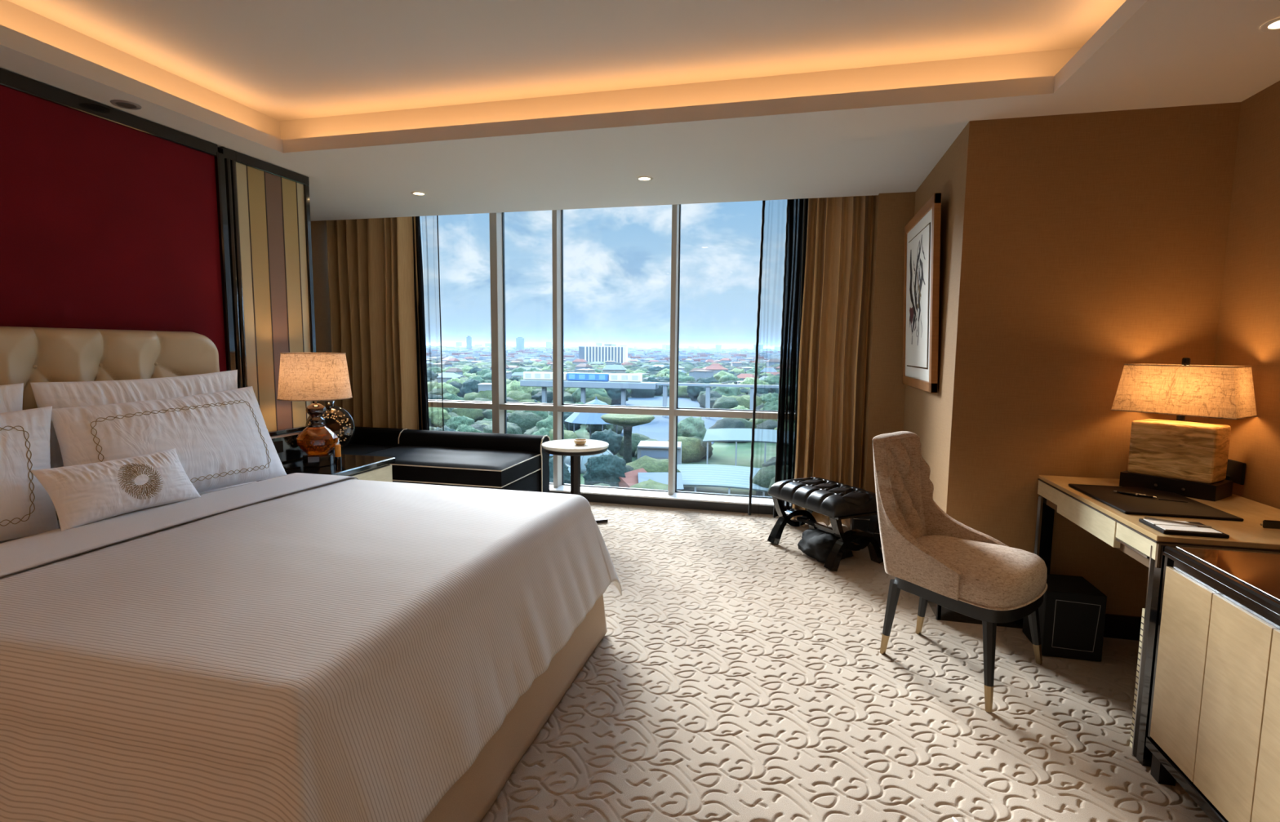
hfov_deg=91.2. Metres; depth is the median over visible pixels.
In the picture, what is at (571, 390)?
tree
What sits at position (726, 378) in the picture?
tree
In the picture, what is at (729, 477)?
roof
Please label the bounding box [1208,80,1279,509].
wall
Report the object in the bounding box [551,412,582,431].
tree
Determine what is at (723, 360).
house
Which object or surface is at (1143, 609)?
desk leg
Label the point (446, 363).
house
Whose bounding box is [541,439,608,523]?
side table
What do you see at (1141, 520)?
tray
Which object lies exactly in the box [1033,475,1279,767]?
writing desk
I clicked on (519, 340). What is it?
tower
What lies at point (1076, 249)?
wall
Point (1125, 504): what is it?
desk pad
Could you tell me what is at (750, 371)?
tree
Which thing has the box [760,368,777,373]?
house
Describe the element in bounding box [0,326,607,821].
bed
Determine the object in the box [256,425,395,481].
nightstand
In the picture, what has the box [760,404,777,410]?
tree
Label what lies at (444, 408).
tree
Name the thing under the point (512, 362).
house
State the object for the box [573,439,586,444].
bowl
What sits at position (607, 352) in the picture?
apartment block
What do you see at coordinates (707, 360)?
house
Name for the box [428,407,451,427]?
tree
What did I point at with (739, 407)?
tree
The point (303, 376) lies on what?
table lamp
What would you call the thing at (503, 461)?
sofa
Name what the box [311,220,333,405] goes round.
wall
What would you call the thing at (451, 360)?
house
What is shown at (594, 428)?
tree
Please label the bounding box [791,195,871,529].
curtain
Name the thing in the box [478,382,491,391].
house
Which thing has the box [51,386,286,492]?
pillow
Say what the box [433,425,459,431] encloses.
tree
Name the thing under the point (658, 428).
lake
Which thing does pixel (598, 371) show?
tree
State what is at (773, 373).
house
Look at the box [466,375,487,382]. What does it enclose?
tree
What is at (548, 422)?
tree
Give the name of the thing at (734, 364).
house
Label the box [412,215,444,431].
sheer curtain
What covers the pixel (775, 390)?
tree
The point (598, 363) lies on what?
house
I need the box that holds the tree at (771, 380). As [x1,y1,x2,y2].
[760,375,779,385]
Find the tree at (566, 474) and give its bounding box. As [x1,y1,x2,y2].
[548,457,570,484]
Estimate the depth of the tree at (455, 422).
208.52 m
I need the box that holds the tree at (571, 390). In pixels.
[564,387,577,394]
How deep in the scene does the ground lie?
186.83 m
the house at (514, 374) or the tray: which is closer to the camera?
the tray
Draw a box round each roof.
[564,396,617,439]
[676,464,768,496]
[702,428,777,466]
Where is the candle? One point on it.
(337, 447)
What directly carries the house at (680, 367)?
on the ground
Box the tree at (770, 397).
[760,392,778,402]
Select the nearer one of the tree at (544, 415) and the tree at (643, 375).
the tree at (544, 415)
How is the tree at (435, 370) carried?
on the ground
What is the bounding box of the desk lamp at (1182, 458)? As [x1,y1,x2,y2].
[1111,357,1257,501]
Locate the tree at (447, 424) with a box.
[444,415,457,426]
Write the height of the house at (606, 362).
12.832 m
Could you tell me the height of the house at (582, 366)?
11.316 m
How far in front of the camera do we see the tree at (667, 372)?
502.24 m
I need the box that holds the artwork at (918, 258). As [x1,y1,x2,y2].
[906,223,929,368]
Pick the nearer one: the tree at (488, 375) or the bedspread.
the bedspread
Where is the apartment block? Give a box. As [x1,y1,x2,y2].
[578,343,627,363]
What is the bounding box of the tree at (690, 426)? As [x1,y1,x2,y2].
[677,416,706,439]
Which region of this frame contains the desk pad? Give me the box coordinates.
[1068,484,1244,521]
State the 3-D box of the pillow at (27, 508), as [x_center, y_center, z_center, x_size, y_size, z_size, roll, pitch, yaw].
[-2.288,0.251,1.936,0.220,0.441,1.000,2,6,14]
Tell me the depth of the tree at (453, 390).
348.10 m
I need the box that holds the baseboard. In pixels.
[928,600,1141,640]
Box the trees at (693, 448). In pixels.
[426,359,779,497]
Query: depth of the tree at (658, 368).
614.08 m
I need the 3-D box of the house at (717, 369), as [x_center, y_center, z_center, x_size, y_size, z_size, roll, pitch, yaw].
[69.779,-36.442,588.735,23.517,11.067,13.833,-1,6,-12]
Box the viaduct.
[520,379,778,418]
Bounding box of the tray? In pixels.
[1138,518,1229,538]
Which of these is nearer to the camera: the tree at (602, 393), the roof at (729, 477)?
the roof at (729, 477)
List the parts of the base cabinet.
corner post, door, rail, rail, door, door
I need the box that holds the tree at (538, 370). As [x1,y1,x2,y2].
[532,368,544,372]
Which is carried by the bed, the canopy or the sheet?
the sheet
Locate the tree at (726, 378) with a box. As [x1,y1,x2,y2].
[718,373,741,382]
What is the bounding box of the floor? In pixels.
[480,502,1212,821]
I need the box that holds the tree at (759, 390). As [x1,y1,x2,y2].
[746,384,772,394]
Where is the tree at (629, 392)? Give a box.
[626,389,631,397]
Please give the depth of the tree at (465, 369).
574.63 m
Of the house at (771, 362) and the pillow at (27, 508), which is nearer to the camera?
the pillow at (27, 508)
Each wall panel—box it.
[0,67,235,372]
[235,151,318,431]
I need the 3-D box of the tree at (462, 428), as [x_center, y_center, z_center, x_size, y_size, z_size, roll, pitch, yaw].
[-52.701,8.187,190.438,8.937,8.626,8.551,2,6,14]
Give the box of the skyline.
[456,342,780,350]
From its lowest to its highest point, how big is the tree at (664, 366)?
15.827 m
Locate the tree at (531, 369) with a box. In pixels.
[526,367,541,371]
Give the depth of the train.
296.66 m
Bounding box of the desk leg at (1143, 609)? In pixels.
[1129,608,1145,748]
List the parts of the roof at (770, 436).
post, post, post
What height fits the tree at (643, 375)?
13.896 m
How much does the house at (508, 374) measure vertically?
9.904 m
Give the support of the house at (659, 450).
on the ground
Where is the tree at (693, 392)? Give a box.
[685,380,711,400]
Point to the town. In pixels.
(569, 355)
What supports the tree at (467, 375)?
on the ground
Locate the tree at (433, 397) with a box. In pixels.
[427,393,445,399]
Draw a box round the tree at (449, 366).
[442,365,457,371]
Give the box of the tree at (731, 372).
[720,369,735,374]
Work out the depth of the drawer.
2.16 m
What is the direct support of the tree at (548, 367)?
on the ground
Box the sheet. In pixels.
[0,472,358,577]
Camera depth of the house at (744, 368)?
599.42 m
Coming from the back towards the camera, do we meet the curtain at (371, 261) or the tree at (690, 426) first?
the tree at (690, 426)
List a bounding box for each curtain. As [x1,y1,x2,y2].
[326,216,422,430]
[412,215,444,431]
[748,198,808,517]
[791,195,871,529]
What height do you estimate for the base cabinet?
0.749 m
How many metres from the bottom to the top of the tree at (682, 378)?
14.885 m
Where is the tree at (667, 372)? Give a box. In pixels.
[664,370,687,376]
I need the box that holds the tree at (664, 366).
[661,365,669,369]
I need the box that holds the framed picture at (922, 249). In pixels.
[902,192,941,393]
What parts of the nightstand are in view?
socket plate, rail, panel, drawer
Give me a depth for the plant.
889.35 m
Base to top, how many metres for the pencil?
0.007 m
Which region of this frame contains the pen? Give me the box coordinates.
[1113,490,1156,498]
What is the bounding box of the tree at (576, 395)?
[572,387,604,403]
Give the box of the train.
[523,371,642,382]
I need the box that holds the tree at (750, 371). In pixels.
[744,368,759,374]
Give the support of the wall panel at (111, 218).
attached to the wall at (302, 457)
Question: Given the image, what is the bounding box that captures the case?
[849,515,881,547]
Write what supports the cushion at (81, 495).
on the sheet
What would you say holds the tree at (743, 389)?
on the ground
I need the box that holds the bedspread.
[0,479,622,821]
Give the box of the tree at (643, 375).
[642,373,656,379]
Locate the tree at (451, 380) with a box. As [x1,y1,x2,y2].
[445,377,464,383]
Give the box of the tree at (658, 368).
[646,365,661,371]
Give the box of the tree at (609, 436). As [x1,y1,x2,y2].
[590,428,622,454]
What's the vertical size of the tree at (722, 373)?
16.302 m
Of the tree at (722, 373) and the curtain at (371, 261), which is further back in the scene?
the tree at (722, 373)
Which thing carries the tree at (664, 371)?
on the ground
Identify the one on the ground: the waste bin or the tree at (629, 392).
the tree at (629, 392)
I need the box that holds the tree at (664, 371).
[657,368,669,373]
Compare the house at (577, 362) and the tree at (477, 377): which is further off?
the house at (577, 362)
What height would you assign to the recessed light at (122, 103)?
0.004 m
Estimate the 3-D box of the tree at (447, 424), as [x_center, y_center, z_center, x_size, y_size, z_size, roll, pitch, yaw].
[-62.549,5.622,216.452,8.823,8.328,8.709,2,6,14]
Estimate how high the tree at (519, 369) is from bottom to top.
16.295 m
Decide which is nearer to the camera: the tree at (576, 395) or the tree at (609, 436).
the tree at (609, 436)
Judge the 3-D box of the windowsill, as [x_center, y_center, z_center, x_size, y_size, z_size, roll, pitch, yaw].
[-0.566,0.750,5.507,4.700,0.072,0.030,2,6,14]
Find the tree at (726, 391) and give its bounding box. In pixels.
[711,386,741,396]
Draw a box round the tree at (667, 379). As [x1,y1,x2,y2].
[656,376,669,381]
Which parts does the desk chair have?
leg, leg, backrest, seat rail, seat, leg, leg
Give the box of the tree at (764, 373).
[760,372,771,376]
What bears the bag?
on the floor
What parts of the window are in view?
glass pane, glass pane, sill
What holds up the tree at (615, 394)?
on the ground
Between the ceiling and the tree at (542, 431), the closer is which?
the ceiling
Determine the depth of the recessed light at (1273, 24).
2.03 m
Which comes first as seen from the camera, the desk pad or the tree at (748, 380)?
the desk pad
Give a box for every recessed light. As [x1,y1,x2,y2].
[110,99,142,110]
[410,191,426,195]
[635,176,653,181]
[1259,17,1279,31]
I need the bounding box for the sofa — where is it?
[341,426,550,493]
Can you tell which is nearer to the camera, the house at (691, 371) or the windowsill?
the windowsill
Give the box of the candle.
[334,444,341,464]
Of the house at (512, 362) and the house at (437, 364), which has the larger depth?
the house at (512, 362)
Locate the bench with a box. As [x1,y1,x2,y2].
[767,477,883,571]
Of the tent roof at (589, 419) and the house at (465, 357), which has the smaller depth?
the tent roof at (589, 419)
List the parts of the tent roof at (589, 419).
post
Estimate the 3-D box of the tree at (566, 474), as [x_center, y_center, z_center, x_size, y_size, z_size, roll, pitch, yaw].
[-18.735,14.235,126.270,11.719,10.096,11.095,2,6,14]
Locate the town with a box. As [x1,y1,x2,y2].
[426,346,780,364]
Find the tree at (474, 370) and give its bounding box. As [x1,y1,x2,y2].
[466,366,481,373]
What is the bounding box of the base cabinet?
[1145,545,1279,821]
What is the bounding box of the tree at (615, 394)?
[604,388,628,404]
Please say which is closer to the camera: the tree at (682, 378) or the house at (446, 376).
the house at (446, 376)
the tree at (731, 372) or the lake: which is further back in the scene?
the tree at (731, 372)
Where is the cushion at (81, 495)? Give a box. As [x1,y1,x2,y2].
[30,448,200,531]
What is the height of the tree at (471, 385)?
14.319 m
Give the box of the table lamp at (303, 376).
[276,352,352,466]
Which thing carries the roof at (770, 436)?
on the ground
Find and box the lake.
[612,395,721,444]
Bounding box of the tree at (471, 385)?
[459,378,480,397]
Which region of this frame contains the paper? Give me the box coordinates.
[1143,519,1222,533]
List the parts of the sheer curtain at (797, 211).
braided trim, braided trim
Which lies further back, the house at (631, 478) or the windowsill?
the house at (631, 478)
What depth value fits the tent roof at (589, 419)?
198.85 m
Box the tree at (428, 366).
[426,364,440,368]
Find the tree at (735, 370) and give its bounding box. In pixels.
[728,367,745,373]
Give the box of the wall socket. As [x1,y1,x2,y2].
[1224,459,1246,484]
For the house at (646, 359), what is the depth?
1055.74 m
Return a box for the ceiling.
[0,0,1279,221]
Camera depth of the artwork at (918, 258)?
3.67 m
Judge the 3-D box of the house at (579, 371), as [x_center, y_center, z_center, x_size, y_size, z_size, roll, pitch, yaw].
[-42.459,-27.676,492.348,11.542,11.030,11.542,4,7,30]
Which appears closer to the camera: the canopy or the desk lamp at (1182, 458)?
the desk lamp at (1182, 458)
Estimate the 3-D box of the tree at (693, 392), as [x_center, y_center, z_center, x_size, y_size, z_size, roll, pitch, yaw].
[36.459,-12.302,387.095,16.169,13.318,16.032,3,6,22]
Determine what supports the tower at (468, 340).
on the ground
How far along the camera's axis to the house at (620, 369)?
498.39 m
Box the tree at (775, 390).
[770,382,778,394]
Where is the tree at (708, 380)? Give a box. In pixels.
[696,376,719,383]
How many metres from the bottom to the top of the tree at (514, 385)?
15.750 m
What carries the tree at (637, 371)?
on the ground
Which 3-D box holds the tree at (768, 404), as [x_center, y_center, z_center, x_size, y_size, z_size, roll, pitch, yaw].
[57.688,0.305,269.896,10.937,10.423,10.798,2,6,14]
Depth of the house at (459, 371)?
548.98 m
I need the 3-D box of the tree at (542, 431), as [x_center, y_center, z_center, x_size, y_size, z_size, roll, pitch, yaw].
[-28.911,8.798,190.861,8.636,7.765,8.202,2,6,14]
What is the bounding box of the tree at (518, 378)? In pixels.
[509,375,522,381]
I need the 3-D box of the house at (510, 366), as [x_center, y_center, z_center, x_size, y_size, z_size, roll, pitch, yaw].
[-128.514,-42.194,639.387,18.081,8.509,10.636,5,7,38]
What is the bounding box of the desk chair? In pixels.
[872,431,1047,712]
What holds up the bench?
on the floor
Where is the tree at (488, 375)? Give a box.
[480,371,491,380]
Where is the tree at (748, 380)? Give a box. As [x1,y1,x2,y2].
[737,377,768,389]
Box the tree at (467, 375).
[462,372,475,377]
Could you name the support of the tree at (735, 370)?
on the ground
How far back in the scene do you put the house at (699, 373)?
475.98 m
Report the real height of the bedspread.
0.545 m
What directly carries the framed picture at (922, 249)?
attached to the wall at (1076, 249)
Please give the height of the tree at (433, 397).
10.732 m
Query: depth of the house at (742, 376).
458.69 m
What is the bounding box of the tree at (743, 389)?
[739,387,748,394]
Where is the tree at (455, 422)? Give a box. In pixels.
[448,415,475,430]
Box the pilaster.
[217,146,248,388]
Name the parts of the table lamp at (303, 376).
lamp shade, glass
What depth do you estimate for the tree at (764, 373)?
542.85 m
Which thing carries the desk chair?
on the floor
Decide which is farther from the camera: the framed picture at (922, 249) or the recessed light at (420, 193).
the recessed light at (420, 193)
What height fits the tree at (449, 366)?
15.043 m
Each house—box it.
[431,363,444,368]
[435,372,460,382]
[438,360,452,367]
[444,368,462,375]
[446,358,459,362]
[462,356,471,359]
[470,360,482,364]
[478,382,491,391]
[489,364,510,370]
[506,371,511,378]
[508,365,521,368]
[510,360,519,364]
[511,372,523,377]
[522,367,541,369]
[523,359,533,362]
[572,359,587,364]
[575,363,592,371]
[577,368,595,373]
[590,361,604,365]
[602,364,626,373]
[605,360,615,364]
[617,467,647,487]
[637,440,681,464]
[637,472,684,490]
[644,358,655,361]
[648,360,659,362]
[662,364,684,369]
[688,368,704,376]
[693,369,715,381]
[703,366,728,373]
[704,359,714,362]
[709,363,722,366]
[720,358,732,362]
[730,361,742,366]
[736,373,758,381]
[742,367,753,371]
[745,358,753,360]
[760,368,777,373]
[765,359,780,366]
[765,372,779,374]
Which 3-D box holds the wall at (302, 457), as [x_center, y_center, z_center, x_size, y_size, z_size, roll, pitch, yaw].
[-2.862,-0.055,1.675,0.205,2.400,5.080,2,6,14]
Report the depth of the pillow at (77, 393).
2.69 m
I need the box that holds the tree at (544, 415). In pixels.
[523,410,548,419]
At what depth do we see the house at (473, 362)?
750.74 m
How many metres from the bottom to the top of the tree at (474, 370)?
16.028 m
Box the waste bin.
[1022,573,1106,662]
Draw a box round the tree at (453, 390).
[430,382,459,395]
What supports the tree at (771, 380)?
on the ground
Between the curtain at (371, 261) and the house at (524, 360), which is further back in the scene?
the house at (524, 360)
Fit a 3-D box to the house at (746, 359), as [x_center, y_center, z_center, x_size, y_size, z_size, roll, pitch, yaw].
[186.855,-84.228,1072.708,13.171,12.586,13.171,3,6,19]
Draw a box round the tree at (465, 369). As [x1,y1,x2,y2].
[461,365,472,373]
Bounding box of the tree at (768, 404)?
[763,400,777,407]
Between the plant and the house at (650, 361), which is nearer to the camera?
the plant
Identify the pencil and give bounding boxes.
[1144,516,1211,528]
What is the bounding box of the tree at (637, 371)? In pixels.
[629,369,645,373]
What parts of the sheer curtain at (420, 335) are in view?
braided trim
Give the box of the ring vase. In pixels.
[305,400,355,448]
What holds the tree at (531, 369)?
on the ground
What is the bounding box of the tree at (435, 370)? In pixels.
[426,366,441,373]
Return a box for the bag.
[797,526,853,563]
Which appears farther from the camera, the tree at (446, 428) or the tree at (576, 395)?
the tree at (576, 395)
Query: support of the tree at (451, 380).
on the ground
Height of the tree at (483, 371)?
15.610 m
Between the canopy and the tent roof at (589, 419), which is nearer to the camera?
the canopy
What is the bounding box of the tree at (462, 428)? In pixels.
[455,424,481,432]
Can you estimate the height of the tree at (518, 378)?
12.663 m
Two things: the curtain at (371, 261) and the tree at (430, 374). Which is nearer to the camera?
the curtain at (371, 261)
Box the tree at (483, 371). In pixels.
[475,368,491,375]
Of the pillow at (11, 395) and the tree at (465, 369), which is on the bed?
the pillow at (11, 395)
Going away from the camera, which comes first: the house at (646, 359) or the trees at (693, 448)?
the trees at (693, 448)
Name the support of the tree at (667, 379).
on the ground
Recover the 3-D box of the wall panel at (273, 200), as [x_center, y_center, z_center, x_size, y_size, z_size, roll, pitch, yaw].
[-2.196,-0.266,3.839,0.048,2.398,0.540,2,6,14]
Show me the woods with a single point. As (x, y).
(458, 348)
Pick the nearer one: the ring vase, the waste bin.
the waste bin
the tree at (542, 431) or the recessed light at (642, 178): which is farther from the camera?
the tree at (542, 431)
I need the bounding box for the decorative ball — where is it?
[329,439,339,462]
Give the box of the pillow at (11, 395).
[0,382,23,413]
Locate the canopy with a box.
[600,413,654,463]
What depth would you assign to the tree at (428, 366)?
587.68 m
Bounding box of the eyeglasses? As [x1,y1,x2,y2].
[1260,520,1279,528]
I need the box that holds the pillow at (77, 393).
[30,369,237,511]
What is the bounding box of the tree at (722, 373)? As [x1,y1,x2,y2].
[713,370,734,380]
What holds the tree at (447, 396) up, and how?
on the ground
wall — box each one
[281,457,302,462]
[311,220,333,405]
[841,102,1240,617]
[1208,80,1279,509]
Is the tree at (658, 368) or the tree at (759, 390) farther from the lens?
the tree at (658, 368)
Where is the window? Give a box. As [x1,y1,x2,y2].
[427,204,777,506]
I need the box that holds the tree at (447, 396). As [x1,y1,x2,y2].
[443,392,464,400]
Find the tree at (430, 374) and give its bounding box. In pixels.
[426,368,438,379]
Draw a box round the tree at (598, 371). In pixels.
[593,367,602,373]
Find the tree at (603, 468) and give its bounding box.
[582,453,629,487]
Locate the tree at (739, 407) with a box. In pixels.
[730,404,750,421]
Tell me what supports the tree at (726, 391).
on the ground
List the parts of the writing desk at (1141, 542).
leg, panel, drawer, leg, drawer, panel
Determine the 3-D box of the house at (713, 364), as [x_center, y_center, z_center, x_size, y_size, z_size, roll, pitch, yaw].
[86.271,-48.221,713.691,13.817,11.744,11.054,3,6,25]
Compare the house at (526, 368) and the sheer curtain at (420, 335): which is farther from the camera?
the house at (526, 368)
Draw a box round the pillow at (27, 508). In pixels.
[0,406,58,541]
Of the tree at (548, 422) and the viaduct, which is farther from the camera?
the viaduct
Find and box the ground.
[461,393,776,495]
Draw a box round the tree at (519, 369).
[510,366,526,373]
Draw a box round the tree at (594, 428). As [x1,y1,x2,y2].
[586,423,613,434]
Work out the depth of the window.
5.52 m
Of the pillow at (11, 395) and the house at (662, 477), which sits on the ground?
the house at (662, 477)
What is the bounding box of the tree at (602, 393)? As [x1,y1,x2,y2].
[586,388,608,398]
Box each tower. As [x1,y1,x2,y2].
[466,335,471,350]
[515,337,524,350]
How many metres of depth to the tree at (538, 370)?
481.12 m
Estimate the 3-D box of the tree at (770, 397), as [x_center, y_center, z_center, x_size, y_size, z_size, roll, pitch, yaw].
[65.242,-3.559,312.751,14.810,11.626,13.820,1,6,2]
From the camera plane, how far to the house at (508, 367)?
561.04 m
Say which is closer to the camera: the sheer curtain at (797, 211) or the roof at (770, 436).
the sheer curtain at (797, 211)
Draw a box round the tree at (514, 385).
[506,379,534,395]
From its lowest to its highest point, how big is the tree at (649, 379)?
12.868 m
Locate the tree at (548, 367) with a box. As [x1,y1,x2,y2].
[541,365,551,370]
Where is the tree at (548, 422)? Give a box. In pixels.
[536,414,567,430]
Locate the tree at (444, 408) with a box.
[435,399,450,412]
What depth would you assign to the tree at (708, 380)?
432.43 m
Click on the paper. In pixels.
(1167, 526)
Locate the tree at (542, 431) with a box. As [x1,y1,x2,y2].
[531,426,551,435]
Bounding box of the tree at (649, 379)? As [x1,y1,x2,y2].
[641,377,662,386]
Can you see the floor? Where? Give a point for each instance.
(735, 675)
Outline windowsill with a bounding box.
[549,491,773,515]
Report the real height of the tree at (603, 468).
9.883 m
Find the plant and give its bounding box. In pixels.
[604,343,612,346]
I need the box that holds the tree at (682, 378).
[678,373,695,382]
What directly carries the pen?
on the desk pad
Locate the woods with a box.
[426,345,780,362]

